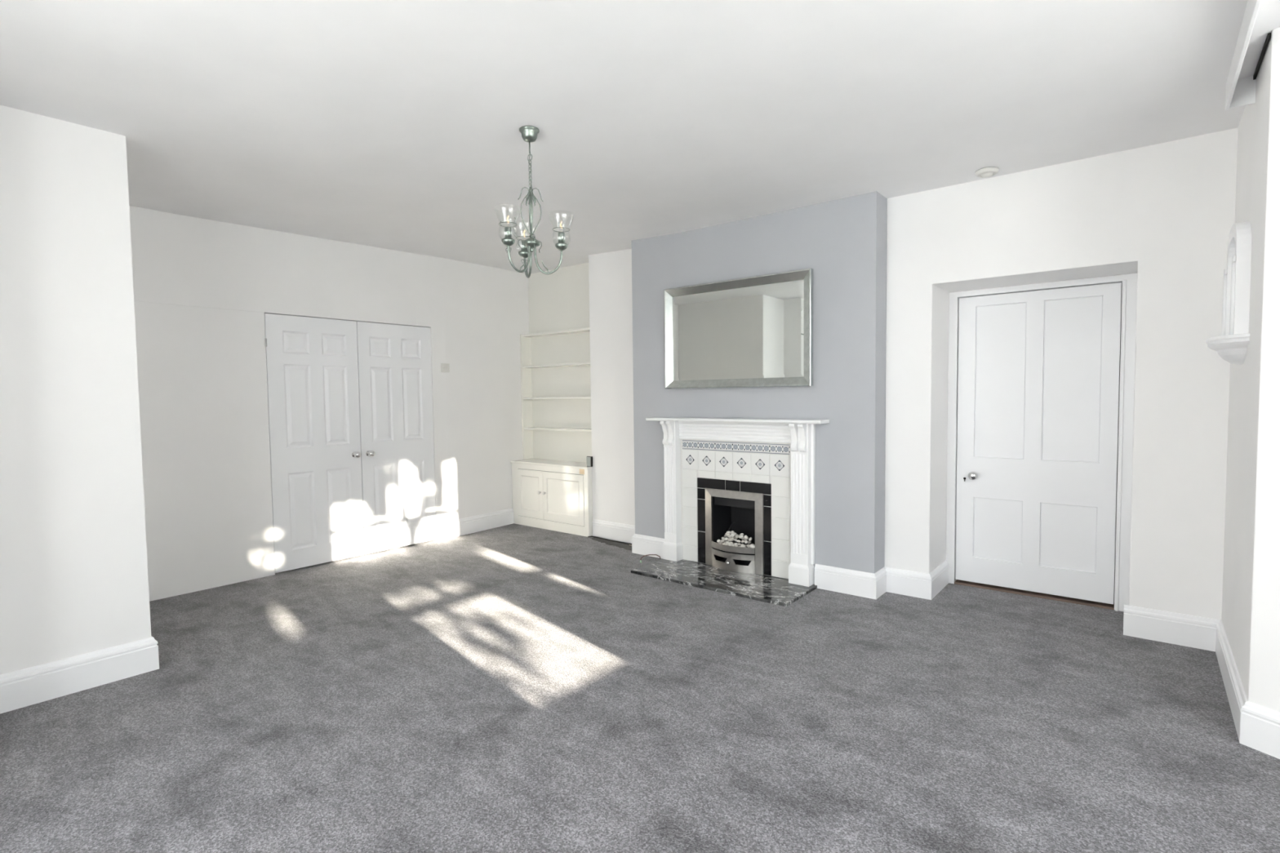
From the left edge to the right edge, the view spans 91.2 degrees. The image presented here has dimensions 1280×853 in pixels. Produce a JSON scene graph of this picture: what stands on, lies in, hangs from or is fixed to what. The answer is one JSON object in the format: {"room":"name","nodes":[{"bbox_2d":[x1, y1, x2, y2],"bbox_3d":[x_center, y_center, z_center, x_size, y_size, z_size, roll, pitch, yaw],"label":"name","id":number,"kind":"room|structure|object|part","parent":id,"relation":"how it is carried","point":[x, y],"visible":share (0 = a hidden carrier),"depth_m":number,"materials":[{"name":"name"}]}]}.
{"room":"living room","nodes":[
{"label":"living room","id":0,"kind":"room"},
{"bbox_2d":[0,105,151,675],"bbox_3d":[-3.797,-0.150,2.695,1.628,2.800,2.270,2,4,39],"label":"wall","id":1,"kind":"structure","parent":0,"point":[74,575],"depth_m":2.86,"materials":[{"name":"white paint"}]},
{"bbox_2d":[0,635,159,713],"bbox_3d":[-3.123,1.131,3.319,1.348,0.163,0.610,2,4,39],"label":"baseboard","id":2,"kind":"structure","parent":1,"relation":"attached to","point":[28,686],"depth_m":2.89,"materials":[{"name":"white paint"}]},
{"bbox_2d":[129,205,528,601],"bbox_3d":[-2.469,-0.298,5.396,0.300,2.800,3.950,2,4,39],"label":"wall","id":3,"kind":"structure","parent":0,"point":[204,289],"depth_m":4.65,"materials":[{"name":"white paint"}]},
{"bbox_2d":[264,313,364,573],"bbox_3d":[-2.579,0.122,5.019,0.112,1.978,0.712,2,4,39],"label":"door","id":4,"kind":"structure","parent":3,"relation":"in","point":[312,362],"depth_m":5.01,"materials":[{"name":"white wood"}]},
{"bbox_3d":[-2.685,-0.655,4.891,0.011,0.174,0.198,2,4,39],"label":"panel","id":5,"kind":"part","parent":4,"relation":"part of","materials":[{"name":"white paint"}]},
{"bbox_3d":[-2.679,-0.160,4.915,0.011,0.649,0.198,2,4,39],"label":"panel","id":6,"kind":"part","parent":4,"relation":"part of","materials":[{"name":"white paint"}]},
{"bbox_3d":[-2.669,0.660,4.955,0.011,0.605,0.198,2,4,39],"label":"panel","id":7,"kind":"part","parent":4,"relation":"part of","materials":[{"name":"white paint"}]},
{"bbox_3d":[-2.501,-0.668,5.120,0.011,0.174,0.198,2,4,39],"label":"panel","id":8,"kind":"part","parent":4,"relation":"part of","materials":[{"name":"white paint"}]},
{"bbox_3d":[-2.495,-0.173,5.144,0.011,0.649,0.198,2,4,39],"label":"panel","id":9,"kind":"part","parent":4,"relation":"part of","materials":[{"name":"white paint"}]},
{"bbox_3d":[-2.485,0.647,5.184,0.011,0.605,0.198,2,4,39],"label":"panel","id":10,"kind":"part","parent":4,"relation":"part of","materials":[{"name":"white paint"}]},
{"bbox_3d":[-2.370,0.237,5.248,0.070,0.057,0.057,2,4,39],"label":"knob","id":11,"kind":"part","parent":4,"relation":"part of","materials":[{"name":"silver metal"}]},
{"bbox_2d":[356,321,436,554],"bbox_3d":[-2.134,0.089,5.569,0.112,1.978,0.694,2,4,39],"label":"door","id":12,"kind":"structure","parent":3,"relation":"in","point":[394,364],"depth_m":5.56,"materials":[{"name":"white wood"}]},
{"bbox_3d":[-2.294,0.232,5.342,0.070,0.057,0.057,2,4,39],"label":"knob","id":13,"kind":"part","parent":12,"relation":"part of","materials":[{"name":"silver metal"}]},
{"bbox_3d":[-2.253,-0.686,5.427,0.011,0.174,0.195,2,4,39],"label":"panel","id":14,"kind":"part","parent":12,"relation":"part of","materials":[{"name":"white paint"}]},
{"bbox_3d":[-2.247,-0.191,5.451,0.011,0.649,0.195,2,4,39],"label":"panel","id":15,"kind":"part","parent":12,"relation":"part of","materials":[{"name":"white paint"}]},
{"bbox_3d":[-2.237,0.629,5.491,0.011,0.605,0.195,2,4,39],"label":"panel","id":16,"kind":"part","parent":12,"relation":"part of","materials":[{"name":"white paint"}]},
{"bbox_3d":[-2.068,-0.700,5.656,0.011,0.174,0.193,2,4,39],"label":"panel","id":17,"kind":"part","parent":12,"relation":"part of","materials":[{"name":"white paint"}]},
{"bbox_3d":[-2.062,-0.205,5.680,0.011,0.649,0.193,2,4,39],"label":"panel","id":18,"kind":"part","parent":12,"relation":"part of","materials":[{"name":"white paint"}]},
{"bbox_3d":[-2.052,0.615,5.720,0.011,0.605,0.193,2,4,39],"label":"panel","id":19,"kind":"part","parent":12,"relation":"part of","materials":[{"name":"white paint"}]},
{"bbox_2d":[440,363,449,372],"bbox_3d":[-1.839,-0.554,5.919,0.013,0.086,0.090,2,4,39],"label":"light switch","id":20,"kind":"object","parent":3,"relation":"attached to","point":[444,366],"visible":1,"depth_m":5.92,"materials":[{"name":"white plastic"}]},
{"bbox_2d":[436,507,514,540],"bbox_3d":[-1.620,0.970,6.270,0.028,0.163,0.945,1,3,36],"label":"baseboard","id":21,"kind":"structure","parent":3,"relation":"attached to","point":[462,526],"depth_m":6.22,"materials":[{"name":"white paint"}]},
{"bbox_2d":[528,262,592,488],"bbox_3d":[-0.691,-0.385,6.754,1.360,2.800,0.500,2,4,39],"label":"wall","id":22,"kind":"structure","parent":0,"point":[558,300],"depth_m":6.52,"materials":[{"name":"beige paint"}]},
{"bbox_2d":[520,327,591,459],"bbox_3d":[-0.798,-0.306,6.432,1.118,1.340,0.139,2,4,39],"label":"shelves","id":23,"kind":"object","parent":22,"relation":"attached to","point":[527,428],"visible":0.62,"depth_m":6.73,"materials":[{"name":"beige paint"}]},
{"bbox_3d":[-1.225,-0.318,6.776,0.021,1.340,0.139,2,4,39],"label":"panel","id":24,"kind":"part","parent":23,"relation":"part of","materials":[{"name":"beige paint"}]},
{"bbox_3d":[-0.794,-0.960,6.398,1.096,0.022,0.129,2,4,39],"label":"shelf","id":25,"kind":"part","parent":23,"relation":"part of","materials":[{"name":"beige paint"}]},
{"bbox_3d":[-0.790,-0.629,6.414,1.096,0.022,0.129,2,4,39],"label":"shelf","id":26,"kind":"part","parent":23,"relation":"part of","materials":[{"name":"beige paint"}]},
{"bbox_3d":[-0.786,-0.293,6.430,1.096,0.022,0.129,2,4,39],"label":"shelf","id":27,"kind":"part","parent":23,"relation":"part of","materials":[{"name":"beige paint"}]},
{"bbox_3d":[-0.782,0.032,6.446,1.096,0.022,0.129,2,4,39],"label":"shelf","id":28,"kind":"part","parent":23,"relation":"part of","materials":[{"name":"beige paint"}]},
{"bbox_2d":[588,248,635,525],"bbox_3d":[0.051,-0.358,6.002,0.740,2.800,0.740,2,4,39],"label":"wall column","id":29,"kind":"structure","parent":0,"point":[610,273],"depth_m":5.77,"materials":[{"name":"white paint"}]},
{"bbox_2d":[592,519,635,543],"bbox_3d":[-0.166,0.977,5.766,0.725,0.163,0.020,2,4,39],"label":"baseboard","id":30,"kind":"structure","parent":29,"relation":"attached to","point":[616,531],"depth_m":5.82,"materials":[{"name":"white paint"}]},
{"bbox_2d":[0,523,1279,852],"bbox_3d":[-0.369,1.265,2.794,7.100,0.120,6.600,2,4,39],"label":"floor","id":31,"kind":"structure","parent":0,"point":[511,688],"depth_m":2.54,"materials":[{"name":"grey carpet"}]},
{"bbox_2d":[511,458,592,537],"bbox_3d":[-0.841,0.701,6.397,1.112,0.668,0.340,2,4,39],"label":"base cabinet","id":32,"kind":"object","parent":31,"relation":"on","point":[557,495],"visible":0.98,"depth_m":6.26,"materials":[{"name":"beige paint"}]},
{"bbox_3d":[-1.134,0.688,6.468,0.276,0.350,0.010,2,4,39],"label":"panel","id":33,"kind":"part","parent":32,"relation":"part of","materials":[{"name":"beige paint"}]},
{"bbox_3d":[-1.129,0.693,6.470,0.392,0.492,0.020,2,4,39],"label":"door","id":34,"kind":"part","parent":32,"relation":"part of","materials":[{"name":"beige paint"}]},
{"bbox_2d":[511,458,592,469],"bbox_3d":[-0.836,0.377,6.393,1.112,0.020,0.311,2,4,39],"label":"countertop","id":35,"kind":"structure","parent":32,"relation":"on","point":[583,465],"depth_m":6.35,"materials":[{"name":"beige paint"}]},
{"bbox_2d":[586,456,592,466],"bbox_3d":[-0.481,0.334,5.979,0.021,0.098,0.072,-3,4,-43],"label":"digital device","id":36,"kind":"object","parent":35,"relation":"on","point":[588,459],"visible":1,"depth_m":5.96,"materials":[{"name":"white plastic"}]},
{"bbox_3d":[-0.758,0.699,6.165,0.448,0.350,0.010,2,4,39],"label":"panel","id":37,"kind":"part","parent":32,"relation":"part of","materials":[{"name":"beige paint"}]},
{"bbox_3d":[-0.752,0.703,6.167,0.566,0.492,0.020,2,4,39],"label":"door","id":38,"kind":"part","parent":32,"relation":"part of","materials":[{"name":"beige paint"}]},
{"bbox_3d":[-0.474,0.727,5.988,0.018,0.648,0.039,2,4,39],"label":"panel","id":39,"kind":"part","parent":32,"relation":"part of","materials":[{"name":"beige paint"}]},
{"bbox_2d":[591,537,631,551],"bbox_3d":[-0.239,1.062,5.670,0.625,0.004,0.183,2,4,39],"label":"torn underlay","id":40,"kind":"object","parent":31,"relation":"on","point":[628,547],"visible":0.83,"depth_m":5.65,"materials":[{"name":"carpet"}]},
{"bbox_2d":[587,535,631,544],"bbox_3d":[-0.217,1.048,5.733,0.692,0.020,0.034,2,4,39],"label":"cable","id":41,"kind":"object","parent":40,"relation":"on","point":[591,535],"visible":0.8,"depth_m":5.77,"materials":[{"name":"black plastic"}]},
{"bbox_2d":[640,554,661,563],"bbox_3d":[0.075,1.064,5.087,0.195,0.050,0.052,-2,3,-31],"label":"wire loop","id":42,"kind":"object","parent":31,"relation":"on","point":[648,554],"visible":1,"depth_m":5.09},
{"bbox_2d":[631,559,817,606],"bbox_3d":[0.580,1.099,4.530,1.272,0.020,0.496,2,4,39],"label":"hearth slab","id":43,"kind":"object","parent":31,"relation":"on","point":[762,588],"visible":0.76,"depth_m":4.44,"materials":[{"name":"black stone"}]},
{"bbox_2d":[705,488,764,574],"bbox_3d":[0.773,0.775,4.802,0.497,0.596,0.402,2,4,39],"label":"fireplace insert","id":44,"kind":"object","parent":43,"relation":"on","point":[726,510],"visible":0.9,"depth_m":4.80,"materials":[{"name":"metal"}]},
{"bbox_3d":[0.683,0.821,4.879,0.155,0.149,0.021,-2,3,-32],"label":"rod","id":45,"kind":"part","parent":44,"relation":"part of","materials":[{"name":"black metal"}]},
{"bbox_2d":[715,539,754,547],"bbox_3d":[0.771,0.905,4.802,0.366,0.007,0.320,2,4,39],"label":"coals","id":46,"kind":"object","parent":44,"relation":"on","point":[717,545],"depth_m":4.73,"materials":[{"name":"white stone"}]},
{"bbox_2d":[749,543,755,548],"bbox_3d":[0.828,0.880,4.608,0.051,0.032,0.047,-2,3,-26],"label":"pebble","id":47,"kind":"object","parent":44,"relation":"on","point":[752,545],"visible":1,"depth_m":4.59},
{"bbox_2d":[645,417,829,586],"bbox_3d":[0.667,0.511,4.648,1.462,1.139,0.150,2,4,39],"label":"fireplace surround","id":48,"kind":"object","parent":43,"relation":"on","point":[775,459],"visible":1,"depth_m":4.58,"materials":[{"name":"white paint"}]},
{"bbox_2d":[645,417,829,423],"bbox_3d":[0.660,-0.046,4.621,1.462,0.023,0.150,2,4,39],"label":"mantel shelf","id":49,"kind":"object","parent":48,"relation":"attached to","point":[663,420],"depth_m":4.58,"materials":[{"name":"white paint"}]},
{"bbox_2d":[0,0,1279,273],"bbox_3d":[-0.403,-1.571,2.656,7.100,0.340,6.600,2,4,39],"label":"ceiling","id":50,"kind":"structure","parent":0,"point":[395,125],"depth_m":2.68,"materials":[{"name":"white paint"}]},
{"bbox_2d":[498,125,569,278],"bbox_3d":[-0.548,-1.072,2.983,0.376,0.686,0.347,2,4,39],"label":"chandelier","id":51,"kind":"object","parent":50,"relation":"hanging from","point":[529,133],"visible":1,"depth_m":2.99,"materials":[{"name":"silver metal"}]},
{"bbox_3d":[-0.570,-0.797,2.955,0.011,0.141,0.142,1,3,37],"label":"arm","id":52,"kind":"part","parent":51,"relation":"part of","materials":[{"name":"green metal"}]},
{"bbox_3d":[-0.553,-0.804,3.095,0.010,0.141,0.141,-2,3,-23],"label":"arm","id":53,"kind":"part","parent":51,"relation":"part of","materials":[{"name":"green metal"}]},
{"bbox_3d":[-0.524,-1.022,3.010,0.008,0.212,0.008,2,4,39],"label":"stem","id":54,"kind":"part","parent":51,"relation":"part of","materials":[{"name":"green metal"}]},
{"bbox_3d":[-0.440,-0.802,3.011,0.141,0.141,0.011,0,3,7],"label":"arm","id":55,"kind":"part","parent":51,"relation":"part of","materials":[{"name":"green metal"}]},
{"bbox_2d":[974,166,999,177],"bbox_3d":[1.995,-1.456,3.603,0.122,0.040,0.122,2,4,39],"label":"smoke detector","id":56,"kind":"object","parent":50,"relation":"attached to","point":[988,171],"visible":1,"depth_m":3.58,"materials":[{"name":"white plastic"}]},
{"bbox_2d":[1225,0,1271,110],"bbox_3d":[1.273,-1.288,1.094,0.090,0.112,3.850,2,4,39],"label":"box","id":57,"kind":"object","parent":50,"relation":"attached to","point":[1240,92],"visible":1,"depth_m":2.38,"materials":[{"name":"white paint"}]},
{"bbox_2d":[631,191,887,584],"bbox_3d":[1.040,-0.323,5.038,2.012,2.800,1.000,2,4,39],"label":"wall","id":58,"kind":"structure","parent":0,"point":[843,241],"depth_m":4.25,"materials":[{"name":"grey paint"}]},
{"bbox_2d":[631,533,664,558],"bbox_3d":[0.160,0.994,5.324,0.378,0.163,0.260,2,4,39],"label":"baseboard","id":59,"kind":"structure","parent":58,"relation":"attached to","point":[642,544],"depth_m":5.24,"materials":[{"name":"white paint"}]},
{"bbox_2d":[663,268,813,388],"bbox_3d":[0.685,-0.684,4.630,1.230,0.788,0.045,2,4,39],"label":"wall mirror","id":60,"kind":"object","parent":58,"relation":"attached to","point":[740,331],"visible":1,"depth_m":4.59,"materials":[{"name":"silver metal"}]},
{"bbox_3d":[0.231,-0.696,4.996,0.062,0.788,0.045,2,4,39],"label":"frame","id":61,"kind":"part","parent":60,"relation":"part of","materials":[{"name":"silver metal"}]},
{"bbox_3d":[0.681,-1.047,4.612,1.230,0.062,0.045,2,4,39],"label":"frame","id":62,"kind":"part","parent":60,"relation":"part of","materials":[{"name":"silver metal"}]},
{"bbox_3d":[0.690,-0.322,4.647,1.230,0.062,0.045,2,4,39],"label":"frame","id":63,"kind":"part","parent":60,"relation":"part of","materials":[{"name":"silver metal"}]},
{"bbox_3d":[1.140,-0.672,4.263,0.062,0.788,0.045,2,4,39],"label":"frame","id":64,"kind":"part","parent":60,"relation":"part of","materials":[{"name":"silver metal"}]},
{"bbox_2d":[814,560,948,599],"bbox_3d":[1.692,1.031,4.193,0.961,0.163,0.346,-1,3,-4],"label":"baseboard","id":65,"kind":"structure","parent":58,"relation":"attached to","point":[904,582],"depth_m":4.15,"materials":[{"name":"white paint"}]},
{"bbox_2d":[884,128,1238,619],"bbox_3d":[2.553,-0.279,3.768,1.938,2.800,0.519,2,4,39],"label":"wall","id":66,"kind":"structure","parent":0,"point":[1163,214],"depth_m":3.37,"materials":[{"name":"white paint"}]},
{"bbox_2d":[954,579,1114,609],"bbox_3d":[2.569,1.099,4.131,0.890,0.012,0.100,2,4,39],"label":"threshold","id":67,"kind":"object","parent":66,"relation":"attached to","point":[1066,599],"depth_m":4.08,"materials":[{"name":"brown wood"}]},
{"bbox_2d":[955,282,1121,604],"bbox_3d":[2.528,0.105,4.046,0.881,1.946,0.107,2,4,39],"label":"door","id":68,"kind":"structure","parent":66,"relation":"in","point":[1038,381],"depth_m":4.03,"materials":[{"name":"white wood"}]},
{"bbox_3d":[2.258,0.334,4.249,0.056,0.056,0.063,2,4,39],"label":"knob","id":69,"kind":"part","parent":68,"relation":"part of","materials":[{"name":"silver metal"}]},
{"bbox_3d":[2.400,0.692,4.208,0.295,0.421,0.018,2,4,39],"label":"panel","id":70,"kind":"part","parent":68,"relation":"part of","materials":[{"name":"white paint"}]},
{"bbox_3d":[2.388,-0.297,4.160,0.300,1.024,0.018,2,4,39],"label":"panel","id":71,"kind":"part","parent":68,"relation":"part of","materials":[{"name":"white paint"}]},
{"bbox_3d":[2.704,0.700,3.962,0.305,0.421,0.018,2,4,39],"label":"panel","id":72,"kind":"part","parent":68,"relation":"part of","materials":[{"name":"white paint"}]},
{"bbox_3d":[2.694,-0.289,3.913,0.308,1.024,0.018,2,4,39],"label":"panel","id":73,"kind":"part","parent":68,"relation":"part of","materials":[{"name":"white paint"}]},
{"bbox_2d":[946,273,1137,611],"bbox_3d":[2.557,0.097,4.066,1.019,2.019,0.085,2,4,39],"label":"trim","id":74,"kind":"structure","parent":66,"relation":"attached to","point":[1131,278],"depth_m":3.79,"materials":[{"name":"white paint"}]},
{"bbox_2d":[1113,279,1126,611],"bbox_3d":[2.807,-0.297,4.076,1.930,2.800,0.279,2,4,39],"label":"door frame","id":75,"kind":"structure","parent":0,"point":[1122,283],"depth_m":3.83,"materials":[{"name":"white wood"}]},
{"bbox_2d":[1221,26,1279,712],"bbox_3d":[2.701,-0.202,2.146,0.870,2.800,1.958,-1,3,1],"label":"wall","id":76,"kind":"structure","parent":0,"point":[1251,594],"depth_m":2.33,"materials":[{"name":"white paint"}]},
{"bbox_2d":[1123,604,1279,759],"bbox_3d":[2.554,1.105,2.450,0.552,0.163,1.975,0,3,9],"label":"baseboard","id":77,"kind":"structure","parent":76,"relation":"attached to","point":[1257,726],"depth_m":3.06,"materials":[{"name":"white paint"}]},
{"bbox_2d":[1205,221,1251,364],"bbox_3d":[2.574,-0.573,2.755,0.118,0.605,0.500,2,4,39],"label":"arched niche","id":78,"kind":"object","parent":76,"relation":"attached to","point":[1232,345],"visible":1,"depth_m":2.60,"materials":[{"name":"white paint"}]},
{"bbox_2d":[1205,333,1249,364],"bbox_3d":[2.577,-0.331,2.767,0.118,0.119,0.500,2,4,39],"label":"shelf","id":79,"kind":"object","parent":78,"relation":"attached to","point":[1232,348],"depth_m":2.64,"materials":[{"name":"white paint"}]}
]}

